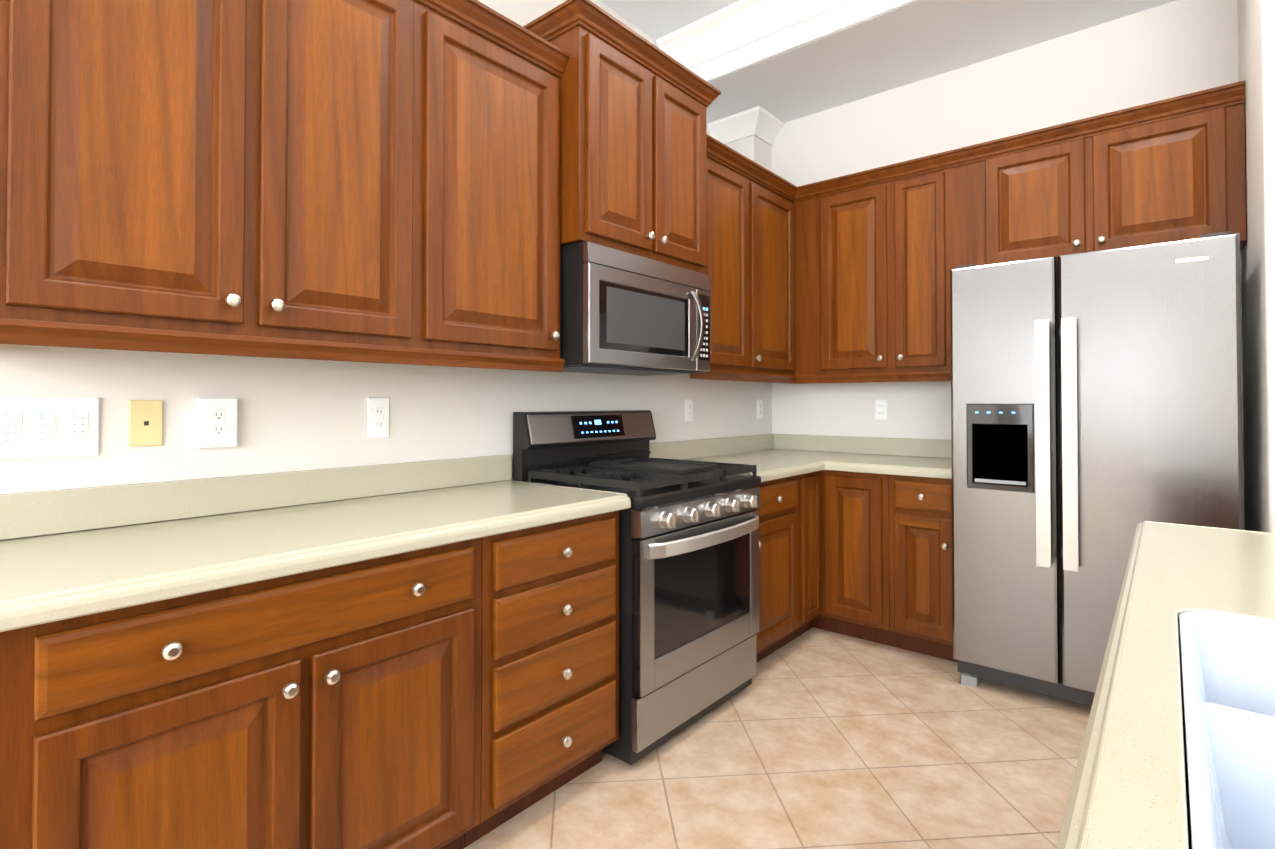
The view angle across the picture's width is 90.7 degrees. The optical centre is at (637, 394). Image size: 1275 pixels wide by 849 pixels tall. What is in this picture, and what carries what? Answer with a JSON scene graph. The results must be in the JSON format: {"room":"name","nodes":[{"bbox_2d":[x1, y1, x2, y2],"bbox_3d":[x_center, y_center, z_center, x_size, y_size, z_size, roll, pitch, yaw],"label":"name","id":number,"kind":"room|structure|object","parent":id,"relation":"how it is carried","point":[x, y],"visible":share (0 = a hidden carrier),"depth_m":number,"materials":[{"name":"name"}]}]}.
{"room":"kitchen","nodes":[
{"label":"kitchen","id":0,"kind":"room"},
{"bbox_2d":[0,0,771,493],"bbox_3d":[-2.115,-0.498,0.943,0.450,3.460,9.200,-1,-1,40],"label":"wall","id":1,"kind":"structure","parent":0,"point":[300,414],"depth_m":1.95,"materials":[{"name":"white paint"}]},
{"bbox_2d":[0,397,99,460],"bbox_3d":[-1.372,0.078,1.460,0.009,0.142,0.190,-1,-1,40],"label":"switch","id":2,"kind":"object","parent":1,"relation":"attached to","point":[43,427],"visible":1,"depth_m":1.46,"materials":[{"name":"white plastic"}]},
{"bbox_2d":[128,400,162,446],"bbox_3d":[-1.252,0.074,1.604,0.007,0.118,0.070,-1,-1,40],"label":"phone jack","id":3,"kind":"object","parent":1,"relation":"attached to","point":[145,425],"visible":1,"depth_m":1.60,"materials":[{"name":"yellow plastic"}]},
{"bbox_2d":[0,0,427,365],"bbox_3d":[-1.056,-0.645,1.596,0.327,1.110,0.926,-1,-1,40],"label":"upper cabinet","id":4,"kind":"object","parent":1,"relation":"attached to","point":[424,182],"depth_m":1.46,"materials":[{"name":"brown wood"}]},
{"bbox_2d":[196,398,237,447],"bbox_3d":[-1.146,0.077,1.717,0.024,0.134,0.093,-1,-1,40],"label":"electrical outlet","id":5,"kind":"object","parent":1,"relation":"attached to","point":[216,422],"visible":1,"depth_m":1.71,"materials":[{"name":"white plastic"}]},
{"bbox_2d":[367,397,388,438],"bbox_3d":[-0.853,0.078,2.076,0.009,0.134,0.074,-1,-1,40],"label":"outlet","id":6,"kind":"object","parent":1,"relation":"attached to","point":[377,417],"visible":1,"depth_m":2.07,"materials":[{"name":"white plastic"}]},
{"bbox_2d":[428,0,567,371],"bbox_3d":[-0.572,-0.637,2.170,0.327,1.110,0.576,-1,-1,40],"label":"upper cabinet","id":7,"kind":"object","parent":1,"relation":"attached to","point":[496,96],"depth_m":2.05,"materials":[{"name":"brown wood"}]},
{"bbox_2d":[528,8,715,279],"bbox_3d":[-0.091,-0.945,2.677,0.417,0.800,0.811,-1,-1,40],"label":"upper cabinet","id":8,"kind":"object","parent":1,"relation":"attached to","point":[640,157],"depth_m":2.44,"materials":[{"name":"brown wood"}]},
{"bbox_2d":[560,241,710,375],"bbox_3d":[-0.061,-0.318,2.643,0.496,0.447,0.780,-1,-1,40],"label":"microwave","id":9,"kind":"object","parent":8,"relation":"attached to","point":[623,313],"visible":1,"depth_m":2.41,"materials":[{"name":"silver metal"}]},
{"bbox_2d":[685,399,692,420],"bbox_3d":[0.283,0.087,3.427,0.008,0.120,0.070,-1,-1,40],"label":"electrical outlet","id":10,"kind":"object","parent":1,"relation":"attached to","point":[688,409],"visible":1,"depth_m":3.42,"materials":[{"name":"white plastic"}]},
{"bbox_2d":[690,148,755,375],"bbox_3d":[0.326,-0.647,3.243,0.324,1.063,0.459,-1,-1,40],"label":"upper cabinet","id":11,"kind":"object","parent":1,"relation":"attached to","point":[733,287],"depth_m":3.19,"materials":[{"name":"brown wood"}]},
{"bbox_2d":[716,172,799,379],"bbox_3d":[0.639,-0.642,3.614,0.324,1.063,0.511,-1,-1,40],"label":"upper cabinet","id":12,"kind":"object","parent":1,"relation":"attached to","point":[777,207],"depth_m":3.54,"materials":[{"name":"brown wood"}]},
{"bbox_2d":[757,400,762,418],"bbox_3d":[0.782,0.095,4.020,0.008,0.120,0.070,-1,-1,40],"label":"electrical outlet","id":13,"kind":"object","parent":1,"relation":"attached to","point":[759,408],"visible":1,"depth_m":4.01,"materials":[{"name":"white plastic"}]},
{"bbox_2d":[464,627,1091,848],"bbox_3d":[0.027,1.268,-0.883,6.050,0.120,9.200,-1,-1,40],"label":"floor","id":14,"kind":"structure","parent":0,"point":[814,738],"depth_m":2.08,"materials":[{"name":"tile"}]},
{"bbox_2d":[0,538,480,848],"bbox_3d":[-0.924,0.802,1.495,0.638,0.875,0.934,-1,-1,40],"label":"base cabinet","id":15,"kind":"object","parent":14,"relation":"on","point":[337,707],"visible":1,"depth_m":1.26,"materials":[{"name":"brown wood"}]},
{"bbox_2d":[0,454,630,631],"bbox_3d":[-0.757,0.299,1.695,0.639,0.144,1.527,-1,-1,40],"label":"countertop","id":16,"kind":"structure","parent":15,"relation":"on","point":[70,553],"depth_m":1.51,"materials":[{"name":"stone"}]},
{"bbox_2d":[464,511,618,847],"bbox_3d":[-0.445,0.809,2.064,0.638,0.875,0.550,-1,-1,40],"label":"base cabinet","id":17,"kind":"object","parent":14,"relation":"on","point":[549,658],"visible":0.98,"depth_m":1.83,"materials":[{"name":"brown wood"}]},
{"bbox_2d":[513,410,760,764],"bbox_3d":[0.038,0.662,2.547,0.719,1.182,0.788,-1,-1,40],"label":"gas range","id":18,"kind":"object","parent":14,"relation":"on","point":[688,580],"visible":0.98,"depth_m":2.33,"materials":[{"name":"silver metal"}]},
{"bbox_2d":[754,476,797,662],"bbox_3d":[0.419,0.823,3.090,0.638,0.875,0.516,-1,-1,40],"label":"base cabinet","id":19,"kind":"object","parent":14,"relation":"on","point":[778,567],"visible":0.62,"depth_m":2.92,"materials":[{"name":"brown wood"}]},
{"bbox_2d":[784,470,894,646],"bbox_3d":[0.976,0.829,3.516,0.942,0.875,0.852,-1,-1,40],"label":"base cabinet","id":20,"kind":"object","parent":14,"relation":"on","point":[843,552],"visible":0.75,"depth_m":3.18,"materials":[{"name":"brown wood"}]},
{"bbox_2d":[650,434,950,481],"bbox_3d":[0.934,0.319,3.220,1.262,0.144,1.369,-1,-1,40],"label":"countertop","id":21,"kind":"structure","parent":20,"relation":"on","point":[774,456],"depth_m":3.49,"materials":[{"name":"stone"}]},
{"bbox_2d":[889,475,956,661],"bbox_3d":[1.529,0.824,3.192,0.316,0.875,0.638,-1,-1,40],"label":"base cabinet","id":22,"kind":"object","parent":14,"relation":"on","point":[920,555],"visible":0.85,"depth_m":2.98,"materials":[{"name":"brown wood"}]},
{"bbox_2d":[950,231,1242,705],"bbox_3d":[1.936,0.347,2.707,0.920,1.817,0.807,-1,-1,40],"label":"refrigerator","id":23,"kind":"object","parent":14,"relation":"on","point":[1096,408],"visible":0.81,"depth_m":2.43,"materials":[{"name":"grey metal"}]},
{"bbox_2d":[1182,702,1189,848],"bbox_3d":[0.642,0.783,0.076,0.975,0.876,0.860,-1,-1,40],"label":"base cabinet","id":24,"kind":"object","parent":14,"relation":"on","point":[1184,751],"depth_m":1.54,"materials":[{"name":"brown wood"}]},
{"bbox_2d":[1056,521,1274,848],"bbox_3d":[0.697,0.327,0.134,1.019,0.046,3.099,-1,-1,40],"label":"countertop","id":25,"kind":"structure","parent":24,"relation":"on","point":[1128,789],"depth_m":0.69,"materials":[{"name":"stone"}]},
{"bbox_2d":[1179,611,1274,848],"bbox_3d":[0.730,0.423,0.484,0.466,0.218,0.816,-1,-1,40],"label":"undermount sink","id":26,"kind":"object","parent":25,"relation":"in","point":[1227,661],"visible":1,"depth_m":0.70,"materials":[{"name":"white ceramic"}]},
{"bbox_2d":[599,0,1175,122],"bbox_3d":[0.027,-2.047,-0.839,6.050,0.410,9.200,-1,-1,40],"label":"ceiling","id":27,"kind":"structure","parent":0,"point":[911,42],"depth_m":3.32,"materials":[{"name":"white paint"}]},
{"bbox_2d":[656,0,915,145],"bbox_3d":[2.562,-1.891,2.210,5.696,0.438,0.864,-1,-1,40],"label":"crown molding","id":28,"kind":"structure","parent":27,"relation":"attached to","point":[730,28],"depth_m":3.45,"materials":[{"name":"white paint"}]},
{"bbox_2d":[772,0,1243,529],"bbox_3d":[3.097,-0.478,2.438,5.600,3.460,0.200,-1,-1,40],"label":"wall","id":29,"kind":"structure","parent":0,"point":[1176,48],"depth_m":3.40,"materials":[{"name":"white paint"}]},
{"bbox_2d":[816,172,891,379],"bbox_3d":[1.302,-0.642,3.606,0.392,1.063,0.322,-1,-1,40],"label":"upper cabinet","id":30,"kind":"object","parent":29,"relation":"attached to","point":[854,217],"depth_m":3.48,"materials":[{"name":"brown wood"}]},
{"bbox_2d":[875,399,886,419],"bbox_3d":[1.430,0.090,3.696,0.070,0.120,0.009,-1,-1,40],"label":"electrical outlet","id":31,"kind":"object","parent":29,"relation":"attached to","point":[880,409],"visible":1,"depth_m":3.69,"materials":[{"name":"white plastic"}]},
{"bbox_2d":[892,152,967,375],"bbox_3d":[1.589,-0.645,3.364,0.360,1.063,0.322,-1,-1,40],"label":"upper cabinet","id":32,"kind":"object","parent":29,"relation":"attached to","point":[930,198],"depth_m":3.24,"materials":[{"name":"brown wood"}]},
{"bbox_2d":[968,92,1231,264],"bbox_3d":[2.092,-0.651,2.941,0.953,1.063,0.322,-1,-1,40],"label":"upper cabinet","id":33,"kind":"object","parent":29,"relation":"attached to","point":[1157,175],"depth_m":2.76,"materials":[{"name":"brown wood"}]},
{"bbox_2d":[1238,0,1274,532],"bbox_3d":[3.537,-0.287,1.372,3.154,3.049,0.859,-1,-1,40],"label":"wall","id":34,"kind":"structure","parent":0,"point":[1256,42],"depth_m":2.20,"materials":[{"name":"white paint"}]}
]}

